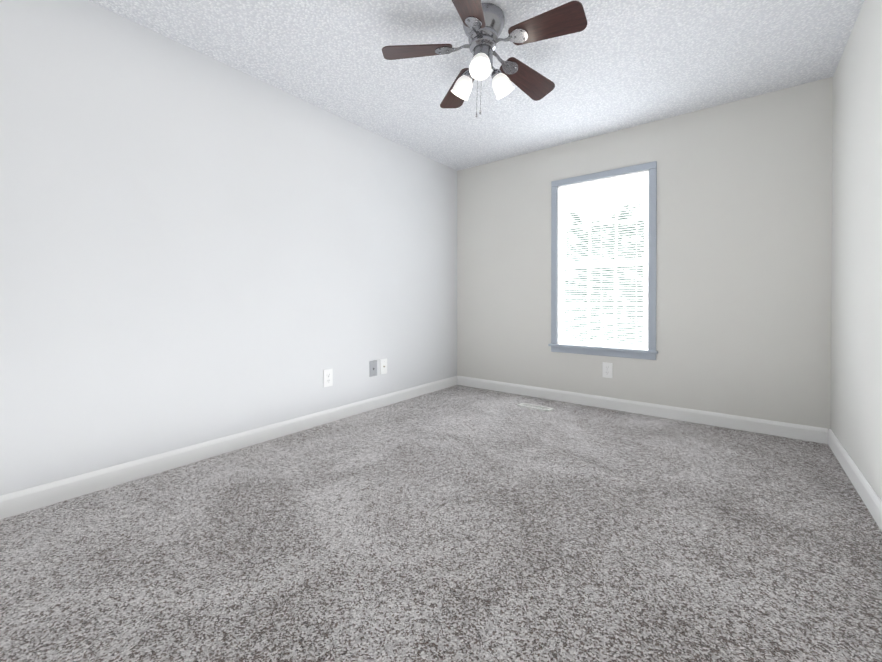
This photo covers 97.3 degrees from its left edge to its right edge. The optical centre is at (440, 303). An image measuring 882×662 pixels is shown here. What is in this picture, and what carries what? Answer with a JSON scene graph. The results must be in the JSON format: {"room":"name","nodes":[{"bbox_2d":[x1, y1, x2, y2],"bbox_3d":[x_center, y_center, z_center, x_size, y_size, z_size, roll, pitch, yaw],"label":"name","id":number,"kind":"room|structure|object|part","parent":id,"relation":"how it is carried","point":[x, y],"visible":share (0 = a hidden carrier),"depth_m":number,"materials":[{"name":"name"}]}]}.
{"room":"empty bedroom","nodes":[
{"label":"empty bedroom","id":0,"kind":"room"},
{"bbox_2d":[0,0,456,495],"bbox_3d":[-1.205,-0.285,2.733,0.120,2.440,4.640,0,0,38],"label":"wall","id":1,"kind":"structure","parent":0,"point":[196,247],"depth_m":2.25,"materials":[{"name":"paint"}]},
{"bbox_2d":[0,376,457,519],"bbox_3d":[-1.152,0.885,2.699,0.014,0.100,4.400,0,0,38],"label":"baseboard","id":2,"kind":"structure","parent":1,"relation":"attached to","point":[28,499],"depth_m":2.23,"materials":[{"name":"white wood"}]},
{"bbox_2d":[323,369,332,386],"bbox_3d":[-0.886,0.583,3.047,0.009,0.135,0.083,0,0,38],"label":"electrical outlet","id":3,"kind":"object","parent":1,"relation":"attached to","point":[327,377],"visible":1,"depth_m":3.04,"materials":[{"name":"white plastic"}]},
{"bbox_2d":[370,360,376,376],"bbox_3d":[-0.596,0.572,3.424,0.009,0.135,0.083,0,0,38],"label":"outlet plate","id":4,"kind":"object","parent":1,"relation":"attached to","point":[373,368],"visible":1,"depth_m":3.42,"materials":[{"name":"grey"}]},
{"bbox_2d":[380,358,386,374],"bbox_3d":[-0.516,0.570,3.520,0.018,0.135,0.083,0,0,38],"label":"outlet plate","id":5,"kind":"object","parent":1,"relation":"attached to","point":[383,366],"visible":1,"depth_m":3.52,"materials":[{"name":"white plastic"}]},
{"bbox_2d":[0,385,881,661],"bbox_3d":[0.048,0.991,1.775,3.285,0.100,4.640,0,0,38],"label":"floor","id":6,"kind":"structure","parent":0,"point":[458,523],"depth_m":1.48,"materials":[{"name":"carpet"}]},
{"bbox_2d":[517,403,553,410],"bbox_3d":[0.845,0.924,3.484,0.305,0.012,0.105,0,0,38],"label":"air vent register","id":7,"kind":"object","parent":6,"relation":"on","point":[533,406],"visible":1,"depth_m":3.48,"materials":[{"name":"white paint"}]},
{"bbox_2d":[87,0,863,170],"bbox_3d":[0.048,-1.549,1.759,3.285,0.100,4.640,0,0,38],"label":"ceiling","id":8,"kind":"structure","parent":0,"point":[614,65],"depth_m":2.37,"materials":[{"name":"white paint"}]},
{"bbox_2d":[382,0,586,116],"bbox_3d":[0.243,-1.227,2.011,0.983,0.548,1.021,0,-3,38],"label":"ceiling fan","id":9,"kind":"object","parent":8,"relation":"hanging from","point":[483,25],"visible":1,"depth_m":1.98,"materials":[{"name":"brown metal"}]},
{"bbox_3d":[-0.123,-1.323,2.033,0.365,0.006,0.156,-4,11,0],"label":"blade","id":10,"kind":"part","parent":9,"relation":"part of","materials":[{"name":"brown wood"}]},
{"bbox_3d":[0.112,-1.300,2.358,0.156,0.006,0.365,-11,-5,-20],"label":"blade","id":11,"kind":"part","parent":9,"relation":"part of","materials":[{"name":"brown wood"}]},
{"bbox_3d":[0.114,-1.169,2.107,0.120,0.128,0.106,0,-3,38],"label":"lamp shade","id":12,"kind":"part","parent":9,"relation":"part of","materials":[{"name":"white glass"}]},
{"bbox_3d":[0.114,-1.328,1.709,0.156,0.006,0.365,15,8,17],"label":"blade","id":13,"kind":"part","parent":9,"relation":"part of","materials":[{"name":"brown wood"}]},
{"bbox_3d":[0.196,-1.175,1.899,0.111,0.128,0.118,0,-3,38],"label":"lamp shade","id":14,"kind":"part","parent":9,"relation":"part of","materials":[{"name":"white glass"}]},
{"bbox_3d":[0.198,-1.189,1.919,0.048,0.080,0.061,0,-3,38],"label":"bulb","id":15,"kind":"part","parent":9,"relation":"part of","materials":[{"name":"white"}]},
{"bbox_3d":[0.335,-1.162,2.073,0.112,0.128,0.118,0,-3,38],"label":"lamp shade","id":16,"kind":"part","parent":9,"relation":"part of","materials":[{"name":"white glass"}]},
{"bbox_3d":[0.494,-1.292,2.234,0.365,0.006,0.156,12,-21,-35],"label":"blade","id":17,"kind":"part","parent":9,"relation":"part of","materials":[{"name":"brown wood"}]},
{"label":"blade","id":18,"kind":"part","parent":9,"relation":"part of","materials":[{"name":"brown wood"}]},
{"bbox_2d":[457,77,832,429],"bbox_3d":[1.428,-0.290,3.557,3.045,2.440,0.120,0,0,38],"label":"wall","id":19,"kind":"structure","parent":0,"point":[744,259],"depth_m":3.02,"materials":[{"name":"paint"}]},
{"bbox_2d":[548,161,657,359],"bbox_3d":[1.444,-0.356,3.505,0.925,1.641,0.152,0,0,38],"label":"window","id":20,"kind":"structure","parent":19,"relation":"in","point":[650,353],"depth_m":3.47,"materials":[{"name":"grey paint"}]},
{"bbox_2d":[557,169,648,349],"bbox_3d":[1.463,-0.360,3.529,0.795,1.530,0.120,0,0,38],"label":"liner","id":21,"kind":"object","parent":20,"relation":"attached to","point":[559,253],"visible":0.29,"depth_m":3.72,"materials":[{"name":"white"}]},
{"bbox_3d":[1.460,0.006,3.527,0.771,0.773,0.030,0,0,38],"label":"window sash","id":22,"kind":"part","parent":20,"relation":"part of","materials":[{"name":"white"}]},
{"bbox_2d":[560,172,647,348],"bbox_3d":[1.445,-0.368,3.506,0.765,1.490,0.045,0,0,38],"label":"window blind","id":23,"kind":"object","parent":20,"relation":"attached to","point":[636,345],"visible":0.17,"depth_m":3.49,"materials":[{"name":"white plastic"}]},
{"bbox_3d":[1.460,0.006,3.527,0.691,0.693,0.004,0,0,38],"label":"sash glass","id":24,"kind":"part","parent":20,"relation":"part of","materials":[{"name":"clear glass"}]},
{"bbox_3d":[1.482,-0.727,3.550,0.771,0.773,0.030,0,0,38],"label":"window sash","id":25,"kind":"part","parent":20,"relation":"part of","materials":[{"name":"white"}]},
{"bbox_3d":[1.482,-0.727,3.550,0.691,0.693,0.004,0,0,38],"label":"sash glass","id":26,"kind":"part","parent":20,"relation":"part of","materials":[{"name":"clear glass"}]},
{"bbox_2d":[602,362,612,377],"bbox_3d":[1.477,0.590,3.444,0.083,0.135,0.009,0,0,38],"label":"electrical outlet","id":27,"kind":"object","parent":19,"relation":"attached to","point":[606,370],"visible":1,"depth_m":3.44,"materials":[{"name":"white plastic"}]},
{"bbox_2d":[457,376,827,443],"bbox_3d":[1.387,0.880,3.511,3.017,0.100,0.014,0,0,38],"label":"baseboard","id":28,"kind":"structure","parent":19,"relation":"attached to","point":[794,431],"depth_m":3.16,"materials":[{"name":"white wood"}]},
{"bbox_2d":[831,0,881,500],"bbox_3d":[1.302,-0.273,0.801,0.120,2.440,4.640,0,0,38],"label":"wall","id":29,"kind":"structure","parent":0,"point":[856,354],"depth_m":1.98,"materials":[{"name":"paint"}]},
{"bbox_2d":[828,429,881,530],"bbox_3d":[1.249,0.897,0.849,0.014,0.100,4.400,0,0,38],"label":"baseboard","id":30,"kind":"structure","parent":29,"relation":"attached to","point":[870,498],"depth_m":1.93,"materials":[{"name":"white wood"}]},
{"label":"outside","id":31,"kind":"structure","parent":0,"visible":0},
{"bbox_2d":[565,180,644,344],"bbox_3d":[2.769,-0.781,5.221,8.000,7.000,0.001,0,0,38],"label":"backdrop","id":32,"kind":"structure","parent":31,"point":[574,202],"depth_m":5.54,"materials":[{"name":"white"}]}
]}

